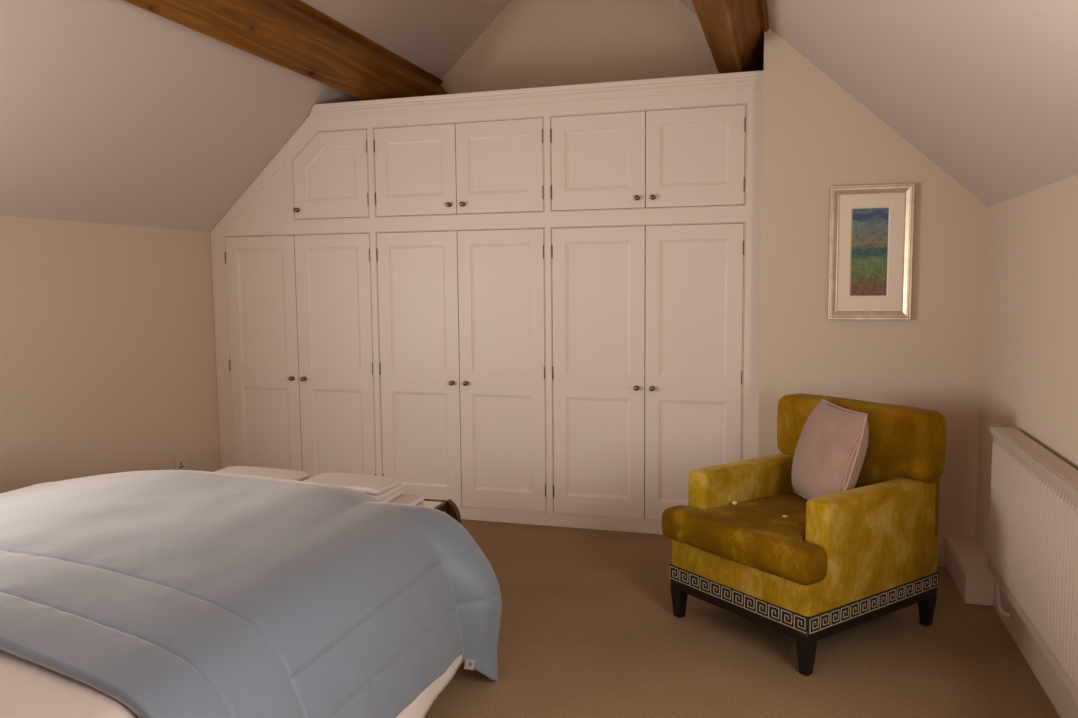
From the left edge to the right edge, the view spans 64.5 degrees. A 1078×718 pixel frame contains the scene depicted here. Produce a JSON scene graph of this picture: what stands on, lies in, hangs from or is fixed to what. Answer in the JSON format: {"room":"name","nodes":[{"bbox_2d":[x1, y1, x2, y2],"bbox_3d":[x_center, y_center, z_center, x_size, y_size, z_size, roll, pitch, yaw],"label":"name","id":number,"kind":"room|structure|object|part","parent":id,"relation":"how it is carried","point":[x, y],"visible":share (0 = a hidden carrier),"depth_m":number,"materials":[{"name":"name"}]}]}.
{"room":"bedroom","nodes":[
{"label":"bedroom","id":0,"kind":"room"},
{"bbox_2d":[0,215,220,492],"bbox_3d":[-3.052,0.333,2.777,0.140,1.780,8.380,1,6,17],"label":"wall","id":1,"kind":"structure","parent":0,"point":[108,351],"depth_m":4.70,"materials":[{"name":"beige paint"}]},
{"bbox_2d":[159,463,169,469],"bbox_3d":[-2.268,0.683,5.177,0.010,0.086,0.086,1,6,17],"label":"wall socket","id":2,"kind":"object","parent":1,"relation":"attached to","point":[166,466],"visible":0.44,"depth_m":5.18,"materials":[{"name":"beige plastic"}]},
{"bbox_2d":[175,458,185,469],"bbox_3d":[-2.226,0.663,5.311,0.014,0.086,0.086,1,6,17],"label":"wall socket","id":3,"kind":"object","parent":1,"relation":"attached to","point":[180,464],"visible":0.7,"depth_m":5.30,"materials":[{"name":"beige plastic"}]},
{"bbox_2d":[0,0,511,231],"bbox_3d":[-1.995,-1.592,2.279,2.381,2.384,8.380,1,6,17],"label":"ceiling","id":4,"kind":"structure","parent":0,"point":[118,112],"depth_m":4.33,"materials":[{"name":"beige paint"}]},
{"bbox_2d":[122,0,447,100],"bbox_3d":[-1.901,-1.460,2.263,0.315,0.333,8.090,1,6,17],"label":"ceiling beam","id":5,"kind":"structure","parent":4,"relation":"attached to","point":[294,35],"depth_m":4.38,"materials":[{"name":"brown wood"}]},
{"bbox_2d":[441,0,718,93],"bbox_3d":[0.348,-1.022,5.950,4.525,3.835,0.140,1,6,17],"label":"wall","id":6,"kind":"structure","parent":0,"point":[530,43],"depth_m":5.79,"materials":[{"name":"beige paint"}]},
{"bbox_2d":[424,519,1060,717],"bbox_3d":[-0.809,1.300,2.199,4.805,0.080,8.380,1,6,17],"label":"floor","id":7,"kind":"structure","parent":0,"point":[589,627],"depth_m":3.30,"materials":[{"name":"beige carpet"}]},
{"bbox_2d":[417,499,460,523],"bbox_3d":[-1.020,0.868,3.840,1.310,0.485,0.330,1,6,17],"label":"bench","id":8,"kind":"object","parent":7,"relation":"on","point":[450,508],"visible":0.13,"depth_m":3.77,"materials":[{"name":"brown wood"}]},
{"bbox_2d":[213,466,308,480],"bbox_3d":[-1.301,0.573,3.895,0.462,0.114,0.252,1,6,17],"label":"bath towel","id":9,"kind":"object","parent":8,"relation":"on","point":[289,474],"visible":0.21,"depth_m":3.90,"materials":[{"name":"beige fabric"}]},
{"bbox_2d":[387,495,424,504],"bbox_3d":[-0.801,0.626,3.747,0.537,0.026,0.282,1,6,17],"label":"hand towel","id":10,"kind":"object","parent":8,"relation":"on","point":[401,499],"visible":0.16,"depth_m":3.73,"materials":[{"name":"beige fabric"}]},
{"bbox_2d":[304,473,403,502],"bbox_3d":[-0.838,0.572,3.758,0.427,0.084,0.254,1,6,17],"label":"bath towel","id":11,"kind":"object","parent":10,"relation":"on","point":[384,489],"visible":0.5,"depth_m":3.73,"materials":[{"name":"beige fabric"}]},
{"bbox_3d":[-0.393,0.866,3.805,0.088,0.485,0.038,1,6,17],"label":"leg","id":12,"kind":"part","parent":8,"relation":"part of","materials":[{"name":"brown wood"}]},
{"bbox_2d":[210,70,763,534],"bbox_3d":[-0.327,-0.324,5.568,3.467,2.527,1.062,1,6,17],"label":"wardrobe","id":13,"kind":"object","parent":7,"relation":"on","point":[540,305],"visible":0.93,"depth_m":5.01,"materials":[{"name":"beige wood"}]},
{"bbox_3d":[-1.776,0.045,5.535,0.507,1.662,0.022,1,6,17],"label":"door","id":14,"kind":"part","parent":13,"relation":"part of","materials":[{"name":"beige wood"}]},
{"bbox_3d":[-1.285,-1.134,5.277,0.513,0.521,0.022,1,6,17],"label":"door","id":15,"kind":"part","parent":13,"relation":"part of","materials":[{"name":"beige wood"}]},
{"bbox_3d":[-1.279,0.054,5.388,0.522,1.662,0.022,1,6,17],"label":"door","id":16,"kind":"part","parent":13,"relation":"part of","materials":[{"name":"beige wood"}]},
{"bbox_3d":[-0.739,-1.124,5.115,0.523,0.521,0.022,1,6,17],"label":"door","id":17,"kind":"part","parent":13,"relation":"part of","materials":[{"name":"beige wood"}]},
{"bbox_3d":[-0.728,0.064,5.224,0.523,1.662,0.022,1,6,17],"label":"door","id":18,"kind":"part","parent":13,"relation":"part of","materials":[{"name":"beige wood"}]},
{"bbox_3d":[-0.230,-1.115,4.964,0.531,0.521,0.022,1,6,17],"label":"door","id":19,"kind":"part","parent":13,"relation":"part of","materials":[{"name":"beige wood"}]},
{"bbox_3d":[-0.219,0.074,5.073,0.531,1.662,0.022,1,6,17],"label":"door","id":20,"kind":"part","parent":13,"relation":"part of","materials":[{"name":"beige wood"}]},
{"bbox_3d":[-0.130,-1.489,4.874,2.736,0.082,0.062,1,6,17],"label":"cornice","id":21,"kind":"part","parent":13,"relation":"part of","materials":[{"name":"beige wood"}]},
{"bbox_3d":[0.331,-1.104,4.797,0.536,0.521,0.022,1,6,17],"label":"door","id":22,"kind":"part","parent":13,"relation":"part of","materials":[{"name":"beige wood"}]},
{"bbox_3d":[0.341,0.084,4.907,0.536,1.662,0.022,1,6,17],"label":"door","id":23,"kind":"part","parent":13,"relation":"part of","materials":[{"name":"beige wood"}]},
{"bbox_3d":[0.856,0.094,4.754,0.530,1.662,0.022,1,6,17],"label":"door","id":24,"kind":"part","parent":13,"relation":"part of","materials":[{"name":"beige wood"}]},
{"bbox_3d":[0.845,-1.095,4.644,0.530,0.521,0.022,1,6,17],"label":"door","id":25,"kind":"part","parent":13,"relation":"part of","materials":[{"name":"beige wood"}]},
{"bbox_2d":[662,394,946,675],"bbox_3d":[1.097,0.658,3.583,0.929,0.911,0.782,-4,6,-34],"label":"armchair","id":26,"kind":"object","parent":7,"relation":"on","point":[746,545],"visible":0.93,"depth_m":3.40,"materials":[{"name":"yellow fabric"}]},
{"bbox_3d":[0.604,1.030,3.682,0.055,0.162,0.055,-4,6,-34],"label":"leg","id":27,"kind":"part","parent":26,"relation":"part of","materials":[{"name":"black wood"}]},
{"bbox_3d":[0.964,0.658,3.868,0.722,0.407,0.117,-4,6,-34],"label":"arm","id":28,"kind":"part","parent":26,"relation":"part of","materials":[{"name":"yellow fabric"}]},
{"bbox_2d":[662,491,826,584],"bbox_3d":[1.028,0.698,3.539,0.762,0.150,0.781,-4,6,-34],"label":"seat cushion","id":29,"kind":"object","parent":26,"relation":"on","point":[764,533],"depth_m":3.35,"materials":[{"name":"yellow fabric"}]},
{"bbox_3d":[1.111,0.967,3.620,0.825,0.034,0.718,-4,6,-34],"label":"rail","id":30,"kind":"part","parent":26,"relation":"part of","materials":[{"name":"black wood"}]},
{"bbox_3d":[1.111,0.812,3.606,0.842,0.201,0.726,-4,6,-34],"label":"seat","id":31,"kind":"part","parent":26,"relation":"part of","materials":[{"name":"fabric"}]},
{"bbox_3d":[0.980,1.077,3.134,0.055,0.162,0.055,-4,6,-34],"label":"leg","id":32,"kind":"part","parent":26,"relation":"part of","materials":[{"name":"black wood"}]},
{"bbox_2d":[791,399,868,499],"bbox_3d":[1.215,0.408,3.586,0.241,0.423,0.466,-1,5,-1],"label":"cushion","id":33,"kind":"object","parent":26,"relation":"on","point":[830,452],"visible":0.85,"depth_m":3.44,"materials":[{"name":"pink fabric"}]},
{"bbox_3d":[1.392,0.521,3.773,0.211,0.678,0.781,-4,6,-34],"label":"backrest","id":34,"kind":"part","parent":26,"relation":"part of","materials":[{"name":"yellow fabric"}]},
{"bbox_3d":[1.313,0.702,3.361,0.723,0.407,0.116,-4,6,-34],"label":"arm","id":35,"kind":"part","parent":26,"relation":"part of","materials":[{"name":"yellow fabric"}]},
{"bbox_3d":[1.619,1.031,3.569,0.055,0.162,0.055,-4,6,-34],"label":"leg","id":36,"kind":"part","parent":26,"relation":"part of","materials":[{"name":"black wood"}]},
{"bbox_3d":[-1.549,0.681,2.293,1.910,1.150,1.910,1,6,17],"label":"double bed","id":37,"kind":"object","parent":7,"relation":"on","visible":0},
{"bbox_2d":[0,649,462,717],"bbox_3d":[-1.526,0.841,2.451,2.157,0.599,1.966,1,6,17],"label":"sheet","id":38,"kind":"object","parent":37,"relation":"on","point":[28,689],"visible":0.05,"depth_m":1.74,"materials":[{"name":"beige fabric"}]},
{"bbox_2d":[0,470,501,717],"bbox_3d":[-1.381,0.823,2.813,2.221,0.757,1.750,1,6,17],"label":"duvet","id":39,"kind":"object","parent":38,"relation":"on","point":[163,593],"visible":1,"depth_m":2.38,"materials":[{"name":"blue fabric"}]},
{"bbox_2d":[758,28,987,537],"bbox_3d":[1.678,-0.332,4.370,1.053,2.728,0.160,1,6,17],"label":"wall","id":40,"kind":"structure","parent":0,"point":[817,136],"depth_m":4.29,"materials":[{"name":"beige paint"}]},
{"bbox_2d":[827,183,914,319],"bbox_3d":[1.651,-0.530,4.260,0.391,0.667,0.027,1,6,17],"label":"framed picture","id":41,"kind":"object","parent":40,"relation":"attached to","point":[871,227],"visible":1,"depth_m":4.26,"materials":[{"name":"silver metal"}]},
{"bbox_2d":[850,208,888,295],"bbox_3d":[1.651,-0.534,4.271,0.201,0.465,0.004,1,6,17],"label":"painting","id":42,"kind":"object","parent":41,"relation":"attached to","point":[869,227],"depth_m":4.27,"materials":[{"name":"paint"}]},
{"bbox_2d":[937,535,946,566],"bbox_3d":[1.602,0.956,4.421,0.920,0.155,0.018,1,6,17],"label":"baseboard","id":43,"kind":"structure","parent":40,"relation":"attached to","point":[941,555],"depth_m":4.29,"materials":[{"name":"beige wood"}]},
{"bbox_2d":[678,0,1077,206],"bbox_3d":[0.307,-1.551,1.595,2.424,2.381,8.380,1,6,17],"label":"ceiling","id":44,"kind":"structure","parent":0,"point":[986,90],"depth_m":2.98,"materials":[{"name":"beige paint"}]},
{"bbox_2d":[691,0,768,73],"bbox_3d":[0.184,-1.447,1.642,0.345,0.314,8.090,1,6,17],"label":"ceiling beam","id":45,"kind":"structure","parent":44,"relation":"attached to","point":[733,30],"depth_m":4.18,"materials":[{"name":"brown wood"}]},
{"bbox_2d":[975,174,1077,555],"bbox_3d":[1.419,0.416,1.450,0.140,1.780,8.380,1,6,17],"label":"wall","id":46,"kind":"structure","parent":0,"point":[1029,373],"depth_m":3.31,"materials":[{"name":"beige paint"}]},
{"bbox_2d":[945,536,994,605],"bbox_3d":[2.028,0.988,4.027,0.138,0.156,0.534,1,6,17],"label":"trim","id":47,"kind":"structure","parent":46,"relation":"attached to","point":[966,560],"depth_m":3.88,"materials":[{"name":"beige"}]},
{"bbox_2d":[987,426,1077,701],"bbox_3d":[1.621,0.743,2.599,0.114,0.776,1.858,1,6,17],"label":"radiator","id":48,"kind":"object","parent":46,"relation":"attached to","point":[1033,540],"visible":1,"depth_m":2.79,"materials":[{"name":"beige metal"}]},
{"bbox_2d":[990,426,1077,501],"bbox_3d":[1.607,0.370,2.568,0.092,0.027,1.858,1,6,17],"label":"grille","id":49,"kind":"object","parent":48,"relation":"attached to","point":[1053,469],"depth_m":2.85,"materials":[{"name":"beige metal"}]},
{"bbox_2d":[993,580,1077,717],"bbox_3d":[1.104,1.302,0.722,0.018,0.155,6.371,1,6,17],"label":"baseboard","id":50,"kind":"structure","parent":46,"relation":"attached to","point":[1062,699],"depth_m":3.06,"materials":[{"name":"beige wood"}]}
]}

